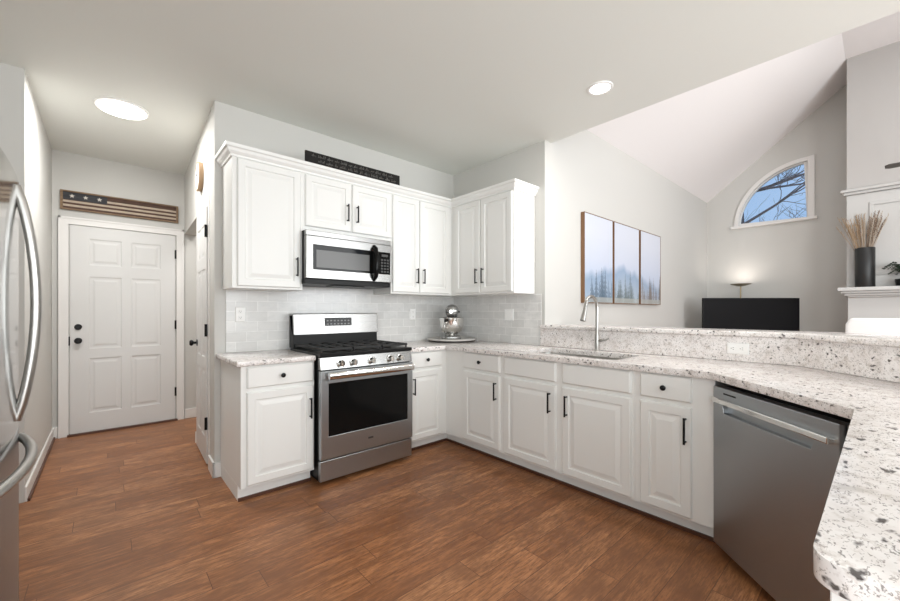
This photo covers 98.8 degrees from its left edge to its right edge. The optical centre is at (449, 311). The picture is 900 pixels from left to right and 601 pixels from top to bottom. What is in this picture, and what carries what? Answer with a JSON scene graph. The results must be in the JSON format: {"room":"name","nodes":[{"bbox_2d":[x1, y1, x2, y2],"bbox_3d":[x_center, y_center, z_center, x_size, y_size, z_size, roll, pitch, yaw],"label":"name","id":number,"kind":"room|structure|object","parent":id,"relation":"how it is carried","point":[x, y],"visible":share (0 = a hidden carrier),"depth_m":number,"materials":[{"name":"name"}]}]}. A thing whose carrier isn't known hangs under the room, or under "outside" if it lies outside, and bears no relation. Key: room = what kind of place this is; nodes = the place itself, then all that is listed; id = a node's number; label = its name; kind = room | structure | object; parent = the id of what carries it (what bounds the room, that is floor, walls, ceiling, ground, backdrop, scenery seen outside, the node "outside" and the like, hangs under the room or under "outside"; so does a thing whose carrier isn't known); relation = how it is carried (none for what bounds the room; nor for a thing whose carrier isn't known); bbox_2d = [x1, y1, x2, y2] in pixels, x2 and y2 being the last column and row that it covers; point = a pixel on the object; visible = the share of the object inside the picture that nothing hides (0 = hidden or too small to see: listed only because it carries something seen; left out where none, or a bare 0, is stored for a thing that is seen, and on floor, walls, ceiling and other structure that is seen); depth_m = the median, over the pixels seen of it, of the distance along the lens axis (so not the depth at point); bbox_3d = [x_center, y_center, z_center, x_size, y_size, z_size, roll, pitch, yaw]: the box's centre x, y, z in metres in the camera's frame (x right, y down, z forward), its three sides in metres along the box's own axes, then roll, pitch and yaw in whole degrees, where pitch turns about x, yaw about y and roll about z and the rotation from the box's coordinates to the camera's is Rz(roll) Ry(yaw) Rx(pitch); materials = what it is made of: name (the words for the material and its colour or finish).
{"room":"kitchen","nodes":[
{"label":"kitchen","id":0,"kind":"room"},
{"bbox_2d":[0,62,51,502],"bbox_3d":[-3.837,-0.169,2.830,1.165,2.853,1.805,0,0,-42],"label":"wall","id":1,"kind":"structure","parent":0,"point":[24,141],"depth_m":2.81,"materials":[{"name":"grey paint"}]},
{"bbox_2d":[25,429,54,501],"bbox_3d":[-3.359,1.208,3.178,0.012,0.100,1.690,0,0,-42],"label":"baseboard","id":2,"kind":"structure","parent":1,"relation":"attached to","point":[32,478],"depth_m":2.93,"materials":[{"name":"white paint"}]},
{"bbox_2d":[52,149,195,433],"bbox_3d":[-3.100,-0.169,4.616,2.600,2.853,0.115,0,0,-42],"label":"wall","id":3,"kind":"structure","parent":0,"point":[70,171],"depth_m":4.16,"materials":[{"name":"grey paint"}]},
{"bbox_2d":[60,189,177,222],"bbox_3d":[-3.510,-1.115,4.153,0.965,0.193,0.030,0,0,-42],"label":"flag sign","id":4,"kind":"object","parent":3,"relation":"attached to","point":[69,200],"visible":1,"depth_m":4.11,"materials":[{"name":"brown wood"}]},
{"bbox_2d":[58,215,183,437],"bbox_3d":[-3.494,0.155,4.167,1.034,2.205,0.032,0,0,-42],"label":"trim","id":5,"kind":"structure","parent":3,"relation":"attached to","point":[63,221],"depth_m":3.88,"materials":[{"name":"white paint"}]},
{"bbox_2d":[67,225,177,437],"bbox_3d":[-3.487,0.196,4.160,0.906,2.125,0.102,0,0,-42],"label":"door","id":6,"kind":"structure","parent":3,"relation":"in","point":[123,324],"depth_m":4.13,"materials":[{"name":"white paint"}]},
{"bbox_2d":[52,408,195,438],"bbox_3d":[-3.039,1.203,4.582,2.355,0.110,0.016,0,0,-42],"label":"baseboard","id":7,"kind":"structure","parent":3,"relation":"attached to","point":[191,412],"depth_m":4.53,"materials":[{"name":"white paint"}]},
{"bbox_2d":[184,100,234,462],"bbox_3d":[-2.403,-0.169,3.764,0.141,2.853,2.089,0,0,-40],"label":"wall","id":8,"kind":"structure","parent":0,"point":[219,127],"depth_m":2.99,"materials":[{"name":"grey paint"}]},
{"bbox_2d":[189,206,207,463],"bbox_3d":[-2.190,0.196,3.369,0.092,2.100,0.629,0,0,-40],"label":"door","id":9,"kind":"structure","parent":8,"relation":"in","point":[201,342],"depth_m":3.36,"materials":[{"name":"white paint"}]},
{"bbox_2d":[195,162,203,191],"bbox_3d":[-2.223,-1.190,3.419,0.043,0.254,0.254,0,0,-40],"label":"wall clock","id":10,"kind":"object","parent":8,"relation":"attached to","point":[199,172],"visible":1,"depth_m":3.35,"materials":[{"name":"brown wood"}]},
{"bbox_2d":[197,196,209,454],"bbox_3d":[-2.174,0.166,3.392,0.003,2.185,0.759,0,0,-40],"label":"trim","id":11,"kind":"structure","parent":8,"relation":"attached to","point":[207,202],"depth_m":3.13,"materials":[{"name":"white paint"}]},
{"bbox_2d":[195,431,220,477],"bbox_3d":[-2.099,1.203,3.297,0.054,0.110,1.015,0,0,-42],"label":"baseboard","id":12,"kind":"structure","parent":8,"relation":"attached to","point":[214,469],"depth_m":2.93,"materials":[{"name":"white paint"}]},
{"bbox_2d":[235,107,453,351],"bbox_3d":[-0.805,-0.169,3.856,2.420,2.853,0.100,0,0,-42],"label":"wall","id":13,"kind":"structure","parent":0,"point":[254,130],"depth_m":3.50,"materials":[{"name":"grey paint"}]},
{"bbox_2d":[222,156,301,291],"bbox_3d":[-1.435,-0.653,2.979,0.496,0.977,0.366,0,0,-42],"label":"upper cabinet","id":14,"kind":"object","parent":13,"relation":"attached to","point":[262,203],"visible":0.92,"depth_m":2.85,"materials":[{"name":"white paint"}]},
{"bbox_2d":[226,287,453,352],"bbox_3d":[-0.841,0.054,3.752,2.360,0.532,0.008,0,0,-42],"label":"tile backsplash","id":15,"kind":"structure","parent":13,"relation":"attached to","point":[265,326],"depth_m":3.44,"materials":[{"name":"tile"}]},
{"bbox_2d":[235,307,244,321],"bbox_3d":[-1.643,0.026,3.027,0.072,0.118,0.010,0,0,-42],"label":"wall outlet","id":16,"kind":"object","parent":15,"relation":"attached to","point":[239,311],"visible":1,"depth_m":3.02,"materials":[{"name":"white plastic"}]},
{"bbox_2d":[410,309,415,319],"bbox_3d":[-0.397,0.033,4.134,0.072,0.118,0.010,0,0,-42],"label":"wall outlet","id":17,"kind":"object","parent":15,"relation":"attached to","point":[412,311],"visible":1,"depth_m":4.13,"materials":[{"name":"white plastic"}]},
{"bbox_2d":[302,173,390,240],"bbox_3d":[-0.943,-0.888,3.417,0.820,0.507,0.366,0,0,-42],"label":"upper cabinet","id":18,"kind":"object","parent":13,"relation":"attached to","point":[328,205],"visible":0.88,"depth_m":3.27,"materials":[{"name":"white paint"}]},
{"bbox_2d":[301,229,390,288],"bbox_3d":[-0.926,-0.420,3.350,0.772,0.426,0.475,0,0,-42],"label":"microwave","id":19,"kind":"object","parent":18,"relation":"attached to","point":[331,260],"visible":0.96,"depth_m":3.20,"materials":[{"name":"silver metal"}]},
{"bbox_2d":[374,194,468,296],"bbox_3d":[-0.237,-0.653,4.044,1.070,0.977,0.366,0,0,-42],"label":"upper cabinet","id":20,"kind":"object","parent":13,"relation":"attached to","point":[421,231],"visible":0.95,"depth_m":3.80,"materials":[{"name":"white paint"}]},
{"bbox_2d":[215,141,538,207],"bbox_3d":[-0.531,-1.133,3.456,2.715,0.078,0.845,0,0,-20],"label":"crown molding","id":21,"kind":"structure","parent":20,"relation":"attached to","point":[229,149],"depth_m":3.33,"materials":[{"name":"white paint"}]},
{"bbox_2d":[305,150,399,184],"bbox_3d":[-0.806,-1.218,3.321,0.885,0.092,0.020,0,0,-42],"label":"sign","id":22,"kind":"object","parent":21,"relation":"on","point":[310,156],"visible":1,"depth_m":3.28,"materials":[{"name":"black"}]},
{"bbox_2d":[19,417,775,600],"bbox_3d":[1.689,1.318,3.029,9.950,0.120,9.250,0,0,-42],"label":"floor","id":23,"kind":"structure","parent":0,"point":[139,513],"depth_m":2.15,"materials":[{"name":"brown wood"}]},
{"bbox_2d":[0,148,41,600],"bbox_3d":[-1.734,0.358,1.064,0.812,1.800,0.910,0,0,-42],"label":"refrigerator","id":24,"kind":"object","parent":23,"relation":"on","point":[13,201],"visible":1,"depth_m":1.40,"materials":[{"name":"grey metal"}]},
{"bbox_2d":[220,360,313,501],"bbox_3d":[-1.353,0.808,2.860,0.484,0.900,0.653,0,0,-42],"label":"base cabinet","id":25,"kind":"object","parent":23,"relation":"on","point":[267,411],"visible":0.98,"depth_m":2.64,"materials":[{"name":"white paint"}]},
{"bbox_2d":[216,349,315,366],"bbox_3d":[-1.372,0.340,2.860,0.518,0.037,0.636,0,0,-42],"label":"countertop","id":26,"kind":"structure","parent":25,"relation":"on","point":[267,357],"depth_m":2.73,"materials":[{"name":"stone"}]},
{"bbox_2d":[289,313,413,482],"bbox_3d":[-0.822,0.639,3.242,0.808,1.238,0.748,0,0,-42],"label":"range","id":27,"kind":"object","parent":23,"relation":"on","point":[363,382],"visible":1,"depth_m":3.03,"materials":[{"name":"silver metal"}]},
{"bbox_2d":[290,346,411,357],"bbox_3d":[-0.824,0.320,3.243,0.806,0.028,0.604,0,0,-42],"label":"cooktop","id":28,"kind":"object","parent":27,"relation":"in","point":[361,352],"depth_m":3.01,"materials":[{"name":"black metal"}]},
{"bbox_2d":[409,349,446,450],"bbox_3d":[-0.152,0.808,3.928,1.096,0.900,0.653,0,0,-42],"label":"base cabinet","id":29,"kind":"object","parent":23,"relation":"on","point":[429,372],"visible":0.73,"depth_m":3.52,"materials":[{"name":"white paint"}]},
{"bbox_2d":[446,349,507,462],"bbox_3d":[0.382,0.808,3.633,0.695,0.900,0.779,0,0,-42],"label":"base cabinet","id":30,"kind":"object","parent":23,"relation":"on","point":[473,380],"visible":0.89,"depth_m":3.36,"materials":[{"name":"white paint"}]},
{"bbox_2d":[502,356,639,513],"bbox_3d":[0.993,0.808,2.945,0.695,0.899,1.060,0,0,-42],"label":"base cabinet","id":31,"kind":"object","parent":23,"relation":"on","point":[570,425],"visible":0.89,"depth_m":2.65,"materials":[{"name":"white paint"}]},
{"bbox_2d":[635,371,732,542],"bbox_3d":[1.484,0.808,2.392,0.695,0.900,0.416,0,0,-42],"label":"base cabinet","id":32,"kind":"object","parent":23,"relation":"on","point":[674,414],"visible":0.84,"depth_m":2.18,"materials":[{"name":"white paint"}]},
{"bbox_2d":[730,283,751,297],"bbox_3d":[4.770,0.405,6.337,0.284,1.706,0.284,0,0,-42],"label":"floor lamp","id":33,"kind":"object","parent":23,"relation":"on","point":[738,284],"visible":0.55,"depth_m":6.27,"materials":[{"name":"gold metal"}]},
{"bbox_2d":[710,386,850,600],"bbox_3d":[1.639,0.824,1.615,0.604,0.868,0.800,0,0,3],"label":"dishwasher","id":34,"kind":"object","parent":23,"relation":"on","point":[776,460],"visible":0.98,"depth_m":1.62,"materials":[{"name":"silver metal"}]},
{"bbox_2d":[830,591,847,600],"bbox_3d":[1.235,0.808,0.762,1.449,0.900,0.635,0,0,-42],"label":"base cabinet","id":35,"kind":"object","parent":23,"relation":"on","point":[833,597],"visible":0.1,"depth_m":0.50,"materials":[{"name":"white paint"}]},
{"bbox_2d":[402,340,899,600],"bbox_3d":[0.471,0.340,2.281,2.366,0.037,3.950,0,0,-42],"label":"countertop","id":36,"kind":"structure","parent":35,"relation":"on","point":[856,546],"depth_m":0.99,"materials":[{"name":"stone"}]},
{"bbox_2d":[427,336,475,342],"bbox_3d":[0.019,0.303,4.141,0.528,0.033,0.528,0,0,-42],"label":"serving tray","id":37,"kind":"object","parent":36,"relation":"on","point":[431,339],"visible":0.92,"depth_m":3.96,"materials":[{"name":"silver metal"}]},
{"bbox_2d":[439,304,463,338],"bbox_3d":[0.008,0.110,4.128,0.271,0.365,0.352,0,0,-17],"label":"stand mixer","id":38,"kind":"object","parent":37,"relation":"on","point":[451,325],"visible":1,"depth_m":4.01,"materials":[{"name":"silver metal"}]},
{"bbox_2d":[439,317,463,335],"bbox_3d":[0.017,0.166,4.100,0.270,0.198,0.270,0,0,-2],"label":"bowl","id":39,"kind":"object","parent":38,"relation":"on","point":[451,326],"depth_m":4.00,"materials":[{"name":"silver metal"}]},
{"bbox_2d":[542,352,619,359],"bbox_3d":[0.971,0.464,2.960,0.455,0.209,0.840,0,0,-42],"label":"sink","id":40,"kind":"object","parent":36,"relation":"in","point":[576,355],"visible":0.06,"depth_m":3.16,"materials":[{"name":"silver metal"}]},
{"bbox_2d":[580,295,608,350],"bbox_3d":[1.135,0.096,3.024,0.272,0.450,0.131,0,0,-42],"label":"faucet","id":41,"kind":"object","parent":36,"relation":"on","point":[598,340],"visible":0.99,"depth_m":3.11,"materials":[{"name":"silver metal"}]},
{"bbox_2d":[837,181,899,319],"bbox_3d":[5.746,-0.160,4.290,0.210,2.835,2.025,0,0,-42],"label":"fireplace","id":42,"kind":"object","parent":23,"relation":"on","point":[882,300],"visible":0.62,"depth_m":4.82,"materials":[{"name":"grey paint"}]},
{"bbox_2d":[836,210,888,286],"bbox_3d":[5.179,-0.777,4.860,0.271,0.949,0.461,0,0,-42],"label":"vase","id":43,"kind":"object","parent":42,"relation":"on","point":[865,257],"visible":1,"depth_m":4.82,"materials":[{"name":"black ceramic"}]},
{"bbox_2d":[837,286,899,291],"bbox_3d":[5.746,-0.280,4.290,0.210,0.045,2.025,0,0,-42],"label":"mantel shelf","id":44,"kind":"object","parent":42,"relation":"attached to","point":[849,288],"depth_m":4.77,"materials":[{"name":"grey paint"}]},
{"bbox_2d":[882,262,899,285],"bbox_3d":[5.399,-0.453,4.600,0.268,0.301,0.344,0,0,-42],"label":"potted plant","id":45,"kind":"object","parent":42,"relation":"on","point":[897,281],"visible":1,"depth_m":4.66,"materials":[{"name":"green plant"}]},
{"bbox_2d":[845,318,899,335],"bbox_3d":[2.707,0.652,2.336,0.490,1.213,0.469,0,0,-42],"label":"sofa","id":46,"kind":"object","parent":23,"relation":"on","point":[878,326],"visible":0.22,"depth_m":2.52,"materials":[{"name":"white fabric"}]},
{"bbox_3d":[4.499,0.948,5.779,1.500,0.620,0.405,0,0,0],"label":"stand","id":47,"kind":"object","parent":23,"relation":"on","visible":0},
{"bbox_2d":[702,298,799,330],"bbox_3d":[4.499,0.221,5.781,1.440,0.835,0.240,0,0,0],"label":"television","id":48,"kind":"object","parent":47,"relation":"on","point":[782,314],"visible":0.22,"depth_m":5.76,"materials":[{"name":"black plastic"}]},
{"bbox_2d":[0,0,899,175],"bbox_3d":[-0.217,-1.745,1.335,4.850,0.300,9.250,0,0,-42],"label":"ceiling","id":49,"kind":"structure","parent":0,"point":[452,87],"depth_m":2.46,"materials":[{"name":"white paint"}]},
{"bbox_2d":[93,96,148,119],"bbox_3d":[-2.577,-1.585,3.033,0.336,0.019,0.336,0,0,-42],"label":"recessed light","id":50,"kind":"object","parent":49,"relation":"in","point":[118,107],"visible":1,"depth_m":3.00,"materials":[{"name":"white plastic"}]},
{"bbox_2d":[587,81,612,94],"bbox_3d":[1.073,-1.591,2.758,0.176,0.008,0.176,0,0,-42],"label":"recessed light","id":51,"kind":"object","parent":49,"relation":"in","point":[600,87],"visible":1,"depth_m":2.75,"materials":[{"name":"white plastic"}]},
{"bbox_2d":[454,144,533,296],"bbox_3d":[0.468,-0.169,4.154,0.120,2.853,1.146,0,0,-42],"label":"wall","id":52,"kind":"structure","parent":0,"point":[519,164],"depth_m":4.02,"materials":[{"name":"grey paint"}]},
{"bbox_2d":[452,190,534,295],"bbox_3d":[0.391,-0.653,3.870,0.366,0.977,0.841,0,0,-42],"label":"upper cabinet","id":53,"kind":"object","parent":52,"relation":"attached to","point":[493,237],"visible":0.97,"depth_m":3.65,"materials":[{"name":"white paint"}]},
{"bbox_2d":[454,294,541,344],"bbox_3d":[0.451,0.078,4.077,0.008,0.485,1.222,0,0,-42],"label":"tile backsplash","id":54,"kind":"structure","parent":52,"relation":"attached to","point":[484,316],"depth_m":3.98,"materials":[{"name":"tile"}]},
{"bbox_2d":[505,309,513,320],"bbox_3d":[0.595,0.036,3.903,0.008,0.118,0.116,0,0,-42],"label":"light switch","id":55,"kind":"object","parent":54,"relation":"attached to","point":[509,313],"visible":1,"depth_m":3.89,"materials":[{"name":"white plastic"}]},
{"bbox_2d":[534,130,706,327],"bbox_3d":[2.768,-0.442,5.352,5.150,3.400,0.120,0,0,-42],"label":"wall","id":56,"kind":"structure","parent":0,"point":[577,173],"depth_m":4.44,"materials":[{"name":"grey paint"}]},
{"bbox_2d":[581,211,612,303],"bbox_3d":[1.613,-0.559,4.216,0.632,0.945,0.042,0,0,-42],"label":"framed canvas","id":57,"kind":"object","parent":56,"relation":"attached to","point":[596,231],"visible":0.99,"depth_m":4.16,"materials":[{"name":"fabric"}]},
{"bbox_2d":[613,221,638,303],"bbox_3d":[2.127,-0.559,4.672,0.683,0.945,0.042,0,0,-42],"label":"framed canvas","id":58,"kind":"object","parent":56,"relation":"attached to","point":[625,238],"visible":1,"depth_m":4.63,"materials":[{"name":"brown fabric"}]},
{"bbox_2d":[639,230,660,304],"bbox_3d":[2.658,-0.559,5.145,0.660,0.945,0.042,0,0,-42],"label":"framed canvas","id":59,"kind":"object","parent":56,"relation":"attached to","point":[649,244],"visible":1,"depth_m":5.10,"materials":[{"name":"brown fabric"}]},
{"bbox_2d":[540,329,899,382],"bbox_3d":[1.679,0.242,2.407,0.598,0.158,2.874,0,0,-23],"label":"backsplash","id":60,"kind":"structure","parent":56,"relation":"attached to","point":[870,361],"depth_m":2.41,"materials":[{"name":"stone"}]},
{"bbox_2d":[727,342,748,354],"bbox_3d":[1.844,0.240,2.475,0.010,0.072,0.118,0,0,-42],"label":"wall outlet","id":61,"kind":"object","parent":60,"relation":"attached to","point":[732,348],"visible":1,"depth_m":2.47,"materials":[{"name":"white plastic"}]},
{"bbox_2d":[730,346,735,350],"bbox_3d":[1.826,0.240,2.492,0.004,0.032,0.030,0,0,-42],"label":"socket","id":62,"kind":"object","parent":61,"relation":"attached to","point":[732,348],"depth_m":2.49,"materials":[{"name":"white plastic"}]},
{"bbox_2d":[587,11,899,202],"bbox_3d":[4.664,-2.718,3.288,5.160,1.578,5.684,0,0,-42],"label":"vault","id":63,"kind":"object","parent":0,"point":[701,139],"visible":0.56,"depth_m":4.96,"materials":[{"name":"white paint"}]},
{"bbox_2d":[885,162,899,168],"bbox_3d":[4.910,-2.354,3.509,1.336,1.905,1.272,0,0,-42],"label":"ceiling fan","id":64,"kind":"object","parent":63,"relation":"hanging from","point":[893,165],"visible":1,"depth_m":3.94,"materials":[{"name":"brown metal"}]},
{"bbox_2d":[707,84,846,332],"bbox_3d":[6.461,-1.092,4.886,0.150,4.700,5.684,0,0,-42],"label":"wall","id":65,"kind":"structure","parent":0,"point":[806,260],"depth_m":5.96,"materials":[{"name":"grey paint"}]},
{"bbox_2d":[730,154,817,229],"bbox_3d":[5.187,-1.878,6.221,0.130,0.973,1.080,0,0,-42],"label":"window","id":66,"kind":"structure","parent":65,"relation":"in","point":[809,166],"depth_m":6.02,"materials":[{"name":"white paint"}]},
{"bbox_2d":[847,41,899,321],"bbox_3d":[6.133,-1.024,4.578,0.750,4.565,1.960,0,0,-42],"label":"wall","id":67,"kind":"structure","parent":0,"point":[873,76],"depth_m":4.88,"materials":[{"name":"grey paint"}]},
{"bbox_3d":[1.481,0.711,2.332,1.028,1.095,2.684,0,0,-42],"label":"wall","id":68,"kind":"structure","parent":0,"visible":0},
{"bbox_2d":[539,324,899,347],"bbox_3d":[1.803,0.145,2.485,0.934,0.034,2.940,0,0,-23],"label":"bar ledge","id":69,"kind":"object","parent":68,"relation":"on","point":[853,338],"visible":1,"depth_m":2.43,"materials":[{"name":"stone"}]},
{"label":"outside","id":70,"kind":"structure","parent":0,"visible":0},
{"bbox_3d":[11.657,1.418,13.528,18.700,0.280,26.000,0,0,-42],"label":"ground","id":71,"kind":"structure","parent":70,"visible":0},
{"bbox_2d":[741,165,806,223],"bbox_3d":[8.997,-3.413,11.561,6.926,9.394,6.321,0,0,27],"label":"bare tree","id":72,"kind":"object","parent":71,"relation":"on","point":[790,177],"visible":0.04,"depth_m":10.64,"materials":[{"name":"grey plant"}]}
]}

